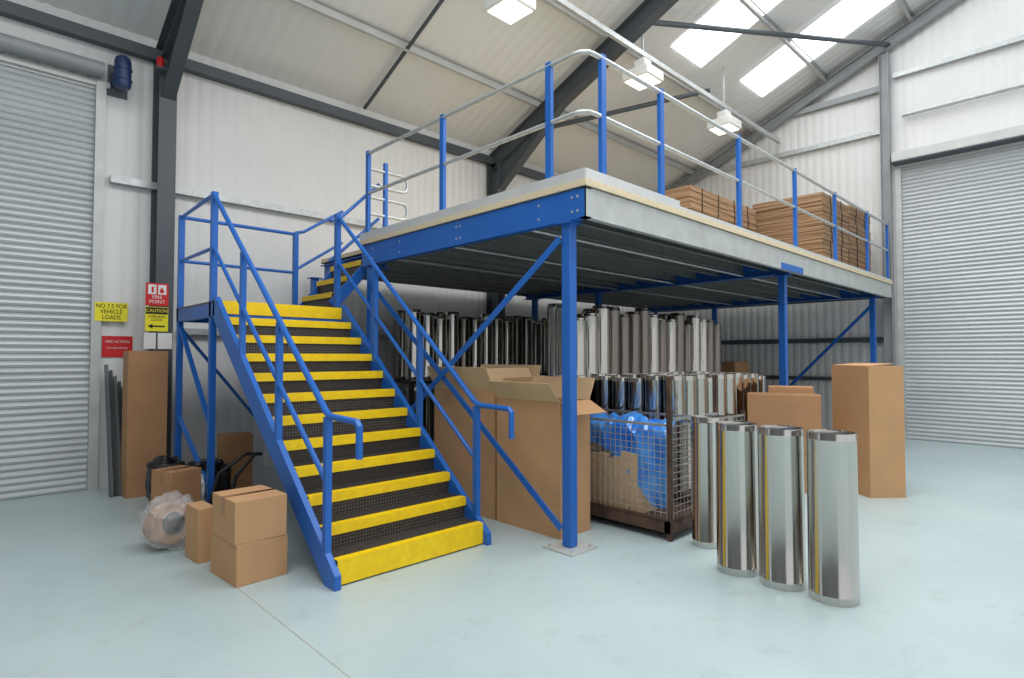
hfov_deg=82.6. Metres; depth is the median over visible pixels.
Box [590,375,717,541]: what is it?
wire cage
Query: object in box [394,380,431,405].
storage rack
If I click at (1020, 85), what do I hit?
trim
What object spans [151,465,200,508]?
carton
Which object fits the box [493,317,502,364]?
metal cylinder
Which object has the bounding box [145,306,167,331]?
sign
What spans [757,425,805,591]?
metal cylinder
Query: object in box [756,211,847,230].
bundle
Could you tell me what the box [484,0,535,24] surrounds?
light
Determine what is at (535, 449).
carton
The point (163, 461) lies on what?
sack
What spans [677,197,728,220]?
bundle
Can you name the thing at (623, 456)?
cardboard sheet
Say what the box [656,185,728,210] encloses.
bundle
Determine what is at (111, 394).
metal strip
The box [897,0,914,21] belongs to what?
beam
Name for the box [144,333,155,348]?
paper notice
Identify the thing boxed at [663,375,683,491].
metal cylinder
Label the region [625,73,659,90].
diffuser
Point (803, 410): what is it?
carton
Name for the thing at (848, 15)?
window
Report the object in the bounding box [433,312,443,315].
metal cylinder
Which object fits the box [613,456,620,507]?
cardboard sheet
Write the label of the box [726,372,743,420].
metal cylinder
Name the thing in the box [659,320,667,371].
metal cylinder
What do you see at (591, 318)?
metal cylinder
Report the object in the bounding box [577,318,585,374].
metal cylinder
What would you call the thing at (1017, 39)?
trim
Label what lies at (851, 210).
bundle
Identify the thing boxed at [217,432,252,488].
carton
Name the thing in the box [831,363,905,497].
carton
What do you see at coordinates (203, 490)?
sack
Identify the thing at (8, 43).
trim
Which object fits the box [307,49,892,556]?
platform
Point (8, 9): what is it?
steel beam
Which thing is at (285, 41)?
ceiling
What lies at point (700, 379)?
metal cylinder
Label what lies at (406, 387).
metal cylinder
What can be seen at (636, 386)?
metal cylinder
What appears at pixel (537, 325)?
metal cylinder
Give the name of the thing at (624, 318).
metal cylinder
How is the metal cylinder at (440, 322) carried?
on the storage rack
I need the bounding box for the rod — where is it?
[363,0,444,109]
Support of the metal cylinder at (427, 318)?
on the storage rack
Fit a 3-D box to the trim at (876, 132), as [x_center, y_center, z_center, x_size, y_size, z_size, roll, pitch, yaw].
[5.641,-4.131,13.636,0.090,0.100,5.350,2,-2,-44]
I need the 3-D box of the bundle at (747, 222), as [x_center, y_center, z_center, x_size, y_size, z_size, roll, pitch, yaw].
[3.532,-1.984,10.085,1.184,0.184,0.936,2,-2,-44]
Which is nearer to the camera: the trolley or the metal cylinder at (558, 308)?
the trolley
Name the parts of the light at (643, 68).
hanger rod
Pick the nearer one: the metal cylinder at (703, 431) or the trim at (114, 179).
the metal cylinder at (703, 431)
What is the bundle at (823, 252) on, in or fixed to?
on the bundle
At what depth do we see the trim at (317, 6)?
9.24 m
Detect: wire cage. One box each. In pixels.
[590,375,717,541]
[673,410,745,496]
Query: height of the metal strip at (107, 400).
1.519 m
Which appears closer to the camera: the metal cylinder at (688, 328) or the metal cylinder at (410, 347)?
the metal cylinder at (410, 347)
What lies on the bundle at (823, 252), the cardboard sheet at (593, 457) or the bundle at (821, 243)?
the bundle at (821, 243)
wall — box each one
[0,0,634,487]
[658,0,1023,428]
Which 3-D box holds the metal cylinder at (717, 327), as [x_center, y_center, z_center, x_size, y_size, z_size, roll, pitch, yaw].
[3.624,0.205,10.412,0.226,0.932,0.226,2,-3,-44]
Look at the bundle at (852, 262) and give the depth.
10.70 m
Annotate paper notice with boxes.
[134,336,145,350]
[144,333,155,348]
[157,333,171,348]
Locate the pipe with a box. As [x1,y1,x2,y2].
[551,0,780,143]
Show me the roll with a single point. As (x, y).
(165, 523)
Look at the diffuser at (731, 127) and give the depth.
11.21 m
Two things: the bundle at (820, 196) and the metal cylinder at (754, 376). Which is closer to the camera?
the metal cylinder at (754, 376)
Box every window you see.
[673,0,780,66]
[741,0,893,96]
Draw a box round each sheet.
[590,411,686,508]
[590,442,602,450]
[591,449,607,501]
[597,450,612,504]
[607,456,612,505]
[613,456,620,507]
[621,451,629,509]
[629,453,658,512]
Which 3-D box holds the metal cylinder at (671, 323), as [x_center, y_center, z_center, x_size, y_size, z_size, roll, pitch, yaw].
[2.521,0.165,9.345,0.238,0.946,0.238,2,-3,-44]
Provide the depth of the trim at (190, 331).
7.87 m
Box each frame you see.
[487,0,678,315]
[671,0,961,365]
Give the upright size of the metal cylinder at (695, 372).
1.397 m
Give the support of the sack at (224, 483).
on the floor
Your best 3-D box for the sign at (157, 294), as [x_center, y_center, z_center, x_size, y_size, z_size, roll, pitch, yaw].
[-4.425,-0.556,7.270,0.250,0.280,0.008,2,-2,-44]
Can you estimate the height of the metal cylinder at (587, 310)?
1.039 m
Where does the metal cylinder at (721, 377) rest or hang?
on the wire cage at (743, 413)
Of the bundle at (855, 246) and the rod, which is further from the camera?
the bundle at (855, 246)
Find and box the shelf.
[394,380,431,383]
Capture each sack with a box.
[145,455,185,503]
[186,457,230,499]
[201,474,205,501]
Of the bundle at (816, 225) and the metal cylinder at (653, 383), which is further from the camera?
the bundle at (816, 225)
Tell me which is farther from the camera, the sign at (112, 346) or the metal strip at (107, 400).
the sign at (112, 346)
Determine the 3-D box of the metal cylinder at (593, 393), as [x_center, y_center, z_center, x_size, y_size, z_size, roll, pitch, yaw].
[0.925,1.145,7.175,0.212,1.355,0.212,2,-2,-44]
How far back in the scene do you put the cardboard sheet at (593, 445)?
6.04 m
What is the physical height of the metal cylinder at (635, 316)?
1.017 m
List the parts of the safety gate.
post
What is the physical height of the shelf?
0.040 m
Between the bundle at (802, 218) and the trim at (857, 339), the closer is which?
the bundle at (802, 218)
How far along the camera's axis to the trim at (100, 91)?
7.08 m
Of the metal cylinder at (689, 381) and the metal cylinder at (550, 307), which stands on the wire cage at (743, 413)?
the metal cylinder at (689, 381)
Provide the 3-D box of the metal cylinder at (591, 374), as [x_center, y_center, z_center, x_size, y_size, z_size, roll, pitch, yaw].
[1.091,1.131,7.328,0.212,1.392,0.212,2,-2,-44]
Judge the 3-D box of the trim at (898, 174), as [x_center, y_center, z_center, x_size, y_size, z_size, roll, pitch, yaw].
[7.654,-0.746,11.477,0.065,5.400,0.100,2,-2,-44]
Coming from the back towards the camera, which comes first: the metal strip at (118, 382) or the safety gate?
the safety gate
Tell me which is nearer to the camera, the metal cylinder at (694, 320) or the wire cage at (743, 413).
the wire cage at (743, 413)
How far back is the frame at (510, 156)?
10.36 m
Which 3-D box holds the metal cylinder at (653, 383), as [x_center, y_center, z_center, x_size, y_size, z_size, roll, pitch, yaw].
[1.569,1.035,6.387,0.212,1.266,0.212,2,-2,-44]
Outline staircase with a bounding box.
[174,183,513,591]
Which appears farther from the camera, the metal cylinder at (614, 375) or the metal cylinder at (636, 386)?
the metal cylinder at (614, 375)
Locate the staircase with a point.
(370, 493)
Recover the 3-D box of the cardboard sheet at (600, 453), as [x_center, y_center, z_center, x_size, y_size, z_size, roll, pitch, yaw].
[1.093,1.385,5.915,0.606,0.535,0.110,2,-2,-44]
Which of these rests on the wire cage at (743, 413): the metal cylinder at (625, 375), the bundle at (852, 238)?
the metal cylinder at (625, 375)
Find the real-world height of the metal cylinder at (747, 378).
1.366 m
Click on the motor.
(120, 74)
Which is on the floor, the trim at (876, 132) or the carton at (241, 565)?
the carton at (241, 565)
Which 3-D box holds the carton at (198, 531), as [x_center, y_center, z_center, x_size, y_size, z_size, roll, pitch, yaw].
[-2.485,1.534,4.648,0.280,0.420,0.130,-2,-2,43]
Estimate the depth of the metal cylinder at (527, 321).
10.31 m
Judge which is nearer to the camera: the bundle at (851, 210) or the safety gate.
the safety gate
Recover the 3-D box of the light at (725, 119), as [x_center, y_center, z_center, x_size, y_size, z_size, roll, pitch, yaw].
[4.104,-4.648,11.292,0.480,1.212,0.480,2,-2,-44]
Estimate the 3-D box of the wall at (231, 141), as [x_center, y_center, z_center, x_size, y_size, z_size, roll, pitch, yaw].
[-3.326,-1.002,8.860,19.500,5.750,0.006,2,-2,-44]
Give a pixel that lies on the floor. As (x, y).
(84, 593)
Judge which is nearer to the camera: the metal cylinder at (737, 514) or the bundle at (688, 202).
the metal cylinder at (737, 514)
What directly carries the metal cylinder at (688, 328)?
on the storage rack
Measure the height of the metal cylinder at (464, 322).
0.997 m
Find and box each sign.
[94,302,127,321]
[102,336,132,356]
[145,282,168,305]
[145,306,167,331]
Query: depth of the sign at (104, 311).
7.17 m
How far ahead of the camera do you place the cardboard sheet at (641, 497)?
5.44 m
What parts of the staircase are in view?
landing post, landing post, rail, handrail, handrail post, rail, handrail post, handrail, landing post, handrail, rail, handrail post, landing post, rail, handrail, handrail post, rail, handrail post, handrail, handrail post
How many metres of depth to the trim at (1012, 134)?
10.69 m
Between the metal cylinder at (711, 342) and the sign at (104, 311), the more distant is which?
the metal cylinder at (711, 342)
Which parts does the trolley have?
handle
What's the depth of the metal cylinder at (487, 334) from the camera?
9.64 m
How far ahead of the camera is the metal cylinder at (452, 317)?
9.13 m
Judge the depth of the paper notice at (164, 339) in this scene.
7.32 m
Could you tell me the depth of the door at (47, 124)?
6.79 m
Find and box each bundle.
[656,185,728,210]
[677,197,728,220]
[690,209,727,222]
[725,198,755,219]
[728,210,756,230]
[752,192,846,212]
[756,201,848,222]
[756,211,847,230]
[756,221,848,239]
[771,230,848,248]
[789,239,847,257]
[808,249,847,263]
[846,205,869,223]
[848,214,869,231]
[848,223,870,240]
[848,231,870,248]
[848,249,870,264]
[848,258,870,271]
[849,240,870,256]
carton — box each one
[121,351,167,498]
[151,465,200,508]
[185,501,211,563]
[210,533,287,587]
[212,485,286,545]
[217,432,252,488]
[427,364,540,519]
[487,376,605,539]
[722,361,748,372]
[747,392,821,492]
[768,385,813,392]
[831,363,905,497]
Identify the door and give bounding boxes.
[0,51,94,500]
[901,143,1023,448]
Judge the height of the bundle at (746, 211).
0.184 m
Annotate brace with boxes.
[554,88,709,128]
[652,20,889,46]
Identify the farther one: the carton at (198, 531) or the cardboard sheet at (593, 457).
the cardboard sheet at (593, 457)
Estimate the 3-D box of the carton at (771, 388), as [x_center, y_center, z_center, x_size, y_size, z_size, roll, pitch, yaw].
[3.608,1.223,7.539,0.520,1.220,0.340,-1,-2,24]
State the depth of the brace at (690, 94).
11.22 m
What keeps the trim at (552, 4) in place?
attached to the wall at (851, 170)
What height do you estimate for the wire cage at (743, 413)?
0.950 m
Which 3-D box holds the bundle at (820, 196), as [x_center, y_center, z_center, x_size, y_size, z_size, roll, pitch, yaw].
[5.123,-2.305,10.368,1.305,0.154,1.186,2,-2,-44]
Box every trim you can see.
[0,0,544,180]
[0,32,104,77]
[0,53,109,88]
[87,79,105,490]
[109,174,388,228]
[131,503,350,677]
[184,328,394,338]
[288,0,696,174]
[541,0,755,131]
[674,129,879,182]
[721,337,883,344]
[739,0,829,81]
[765,375,831,380]
[768,86,878,119]
[891,125,1023,166]
[892,34,1023,78]
[895,165,906,438]
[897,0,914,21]
[902,82,1023,117]
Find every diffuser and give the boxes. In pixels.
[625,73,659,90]
[710,124,738,134]
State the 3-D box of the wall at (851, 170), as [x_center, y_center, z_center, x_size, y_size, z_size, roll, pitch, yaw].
[7.039,-2.925,12.237,0.006,9.803,9.650,2,-2,-44]
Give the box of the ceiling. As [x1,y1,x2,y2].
[35,0,935,191]
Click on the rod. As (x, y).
(440, 2)
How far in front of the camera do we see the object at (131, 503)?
3.41 m
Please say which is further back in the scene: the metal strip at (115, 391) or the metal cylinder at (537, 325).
the metal cylinder at (537, 325)
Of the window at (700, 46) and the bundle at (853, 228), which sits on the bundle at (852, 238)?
the bundle at (853, 228)
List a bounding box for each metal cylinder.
[394,310,404,379]
[404,309,420,380]
[406,387,415,413]
[421,312,433,379]
[423,385,434,441]
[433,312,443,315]
[434,316,446,366]
[444,312,458,366]
[459,316,469,366]
[470,317,481,366]
[479,314,492,363]
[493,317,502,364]
[503,319,513,364]
[511,316,522,364]
[523,317,532,364]
[533,321,542,374]
[539,318,546,375]
[547,303,560,376]
[555,304,561,375]
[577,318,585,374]
[580,313,597,376]
[582,308,591,312]
[587,377,595,403]
[590,373,606,377]
[592,305,609,372]
[596,376,613,414]
[609,307,619,373]
[609,374,623,376]
[612,377,629,414]
[620,314,629,373]
[624,374,639,377]
[625,311,640,373]
[628,378,644,415]
[635,308,649,372]
[640,373,658,377]
[645,375,662,419]
[650,315,659,372]
[658,314,669,319]
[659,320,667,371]
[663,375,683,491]
[665,319,676,371]
[670,313,684,371]
[682,375,694,489]
[685,325,692,371]
[686,315,700,370]
[687,374,706,414]
[688,371,703,373]
[691,415,720,548]
[700,319,707,371]
[706,377,712,413]
[707,374,725,420]
[708,320,714,371]
[714,324,721,372]
[715,421,758,577]
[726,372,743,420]
[726,374,735,420]
[743,373,758,391]
[743,374,750,421]
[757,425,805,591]
[759,375,765,391]
[806,429,859,607]
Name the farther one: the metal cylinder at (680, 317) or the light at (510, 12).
the metal cylinder at (680, 317)
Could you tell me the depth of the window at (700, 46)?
10.30 m
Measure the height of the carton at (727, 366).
0.704 m
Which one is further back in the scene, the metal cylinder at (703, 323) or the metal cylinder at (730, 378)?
the metal cylinder at (703, 323)
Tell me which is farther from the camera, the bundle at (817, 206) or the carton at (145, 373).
the bundle at (817, 206)
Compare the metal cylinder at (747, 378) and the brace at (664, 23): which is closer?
the metal cylinder at (747, 378)
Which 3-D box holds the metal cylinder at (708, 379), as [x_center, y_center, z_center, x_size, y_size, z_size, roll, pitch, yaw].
[2.258,1.062,6.731,0.212,1.232,0.212,2,-2,-44]
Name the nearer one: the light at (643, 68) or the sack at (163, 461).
the sack at (163, 461)
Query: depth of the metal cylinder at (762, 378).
7.99 m
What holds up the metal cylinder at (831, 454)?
on the floor
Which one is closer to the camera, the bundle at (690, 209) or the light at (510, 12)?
the light at (510, 12)
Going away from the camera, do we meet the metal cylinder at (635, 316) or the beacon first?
the beacon
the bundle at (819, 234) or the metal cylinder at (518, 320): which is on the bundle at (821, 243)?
the bundle at (819, 234)
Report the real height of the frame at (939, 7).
9.644 m
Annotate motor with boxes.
[107,54,132,99]
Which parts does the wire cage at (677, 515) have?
panel, frame, panel, corner post, panel, corner post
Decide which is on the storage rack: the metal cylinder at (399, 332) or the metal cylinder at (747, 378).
the metal cylinder at (399, 332)
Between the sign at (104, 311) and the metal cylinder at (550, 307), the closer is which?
the sign at (104, 311)
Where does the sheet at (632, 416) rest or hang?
in the wire cage at (677, 515)
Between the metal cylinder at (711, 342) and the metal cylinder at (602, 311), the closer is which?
the metal cylinder at (602, 311)
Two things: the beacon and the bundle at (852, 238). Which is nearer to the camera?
the beacon
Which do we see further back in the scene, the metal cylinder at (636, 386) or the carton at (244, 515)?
the metal cylinder at (636, 386)
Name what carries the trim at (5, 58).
attached to the wall at (231, 141)
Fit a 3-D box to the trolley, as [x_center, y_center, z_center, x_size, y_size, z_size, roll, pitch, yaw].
[-2.741,1.460,5.780,0.562,0.638,0.380,2,-2,-44]
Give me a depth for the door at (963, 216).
10.79 m
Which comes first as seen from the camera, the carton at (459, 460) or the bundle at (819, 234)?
the carton at (459, 460)
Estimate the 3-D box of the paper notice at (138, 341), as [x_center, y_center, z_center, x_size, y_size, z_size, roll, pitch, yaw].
[-4.740,0.089,7.433,0.130,0.240,0.004,2,-2,-44]
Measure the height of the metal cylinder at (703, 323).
0.990 m
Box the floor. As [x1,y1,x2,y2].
[0,439,1023,677]
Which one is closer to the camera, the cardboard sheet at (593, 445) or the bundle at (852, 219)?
the cardboard sheet at (593, 445)
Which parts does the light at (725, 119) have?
hanger rod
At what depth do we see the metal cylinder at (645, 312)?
8.71 m
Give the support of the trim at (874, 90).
attached to the wall at (851, 170)
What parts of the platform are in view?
support post, guardrail post, support post, guardrail post, support post, guardrail post, cap plate, support post, plate, support post, guardrail post, guardrail rail, guardrail rail, guardrail post, support post, guardrail post, support post, guardrail post, guardrail post, guardrail post, support post, guardrail post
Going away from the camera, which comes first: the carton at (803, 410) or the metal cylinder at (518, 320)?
the carton at (803, 410)
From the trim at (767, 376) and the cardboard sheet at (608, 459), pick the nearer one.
the cardboard sheet at (608, 459)
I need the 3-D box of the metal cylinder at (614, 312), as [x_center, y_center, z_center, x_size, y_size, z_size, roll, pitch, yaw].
[1.418,0.081,8.277,0.226,1.048,0.226,2,-3,-44]
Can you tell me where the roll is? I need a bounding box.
[143,502,185,544]
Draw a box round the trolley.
[208,452,262,504]
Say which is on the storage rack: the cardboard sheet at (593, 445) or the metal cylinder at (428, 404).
the metal cylinder at (428, 404)
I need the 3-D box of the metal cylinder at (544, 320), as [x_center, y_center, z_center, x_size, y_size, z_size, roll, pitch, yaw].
[0.613,0.153,10.754,0.238,1.057,0.238,2,-2,-44]
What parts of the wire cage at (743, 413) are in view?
corner post, corner post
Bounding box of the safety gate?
[371,163,408,226]
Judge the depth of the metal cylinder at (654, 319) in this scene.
8.88 m
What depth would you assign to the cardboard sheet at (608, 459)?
5.65 m
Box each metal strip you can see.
[104,364,112,496]
[109,370,117,495]
[113,376,121,495]
[117,381,121,450]
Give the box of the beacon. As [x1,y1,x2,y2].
[154,56,165,72]
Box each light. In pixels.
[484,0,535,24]
[622,34,663,90]
[707,68,740,134]
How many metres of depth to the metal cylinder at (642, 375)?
6.68 m
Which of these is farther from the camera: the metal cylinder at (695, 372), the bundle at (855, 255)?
the bundle at (855, 255)
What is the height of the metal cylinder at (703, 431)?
1.090 m
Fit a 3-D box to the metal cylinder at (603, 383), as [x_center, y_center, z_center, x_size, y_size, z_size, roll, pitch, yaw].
[1.097,1.059,6.874,0.212,1.247,0.212,2,-2,-44]
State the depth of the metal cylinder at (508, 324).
9.97 m
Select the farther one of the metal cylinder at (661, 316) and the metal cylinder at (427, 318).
the metal cylinder at (661, 316)
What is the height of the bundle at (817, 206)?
0.154 m
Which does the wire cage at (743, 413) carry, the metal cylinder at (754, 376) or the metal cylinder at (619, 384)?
the metal cylinder at (619, 384)

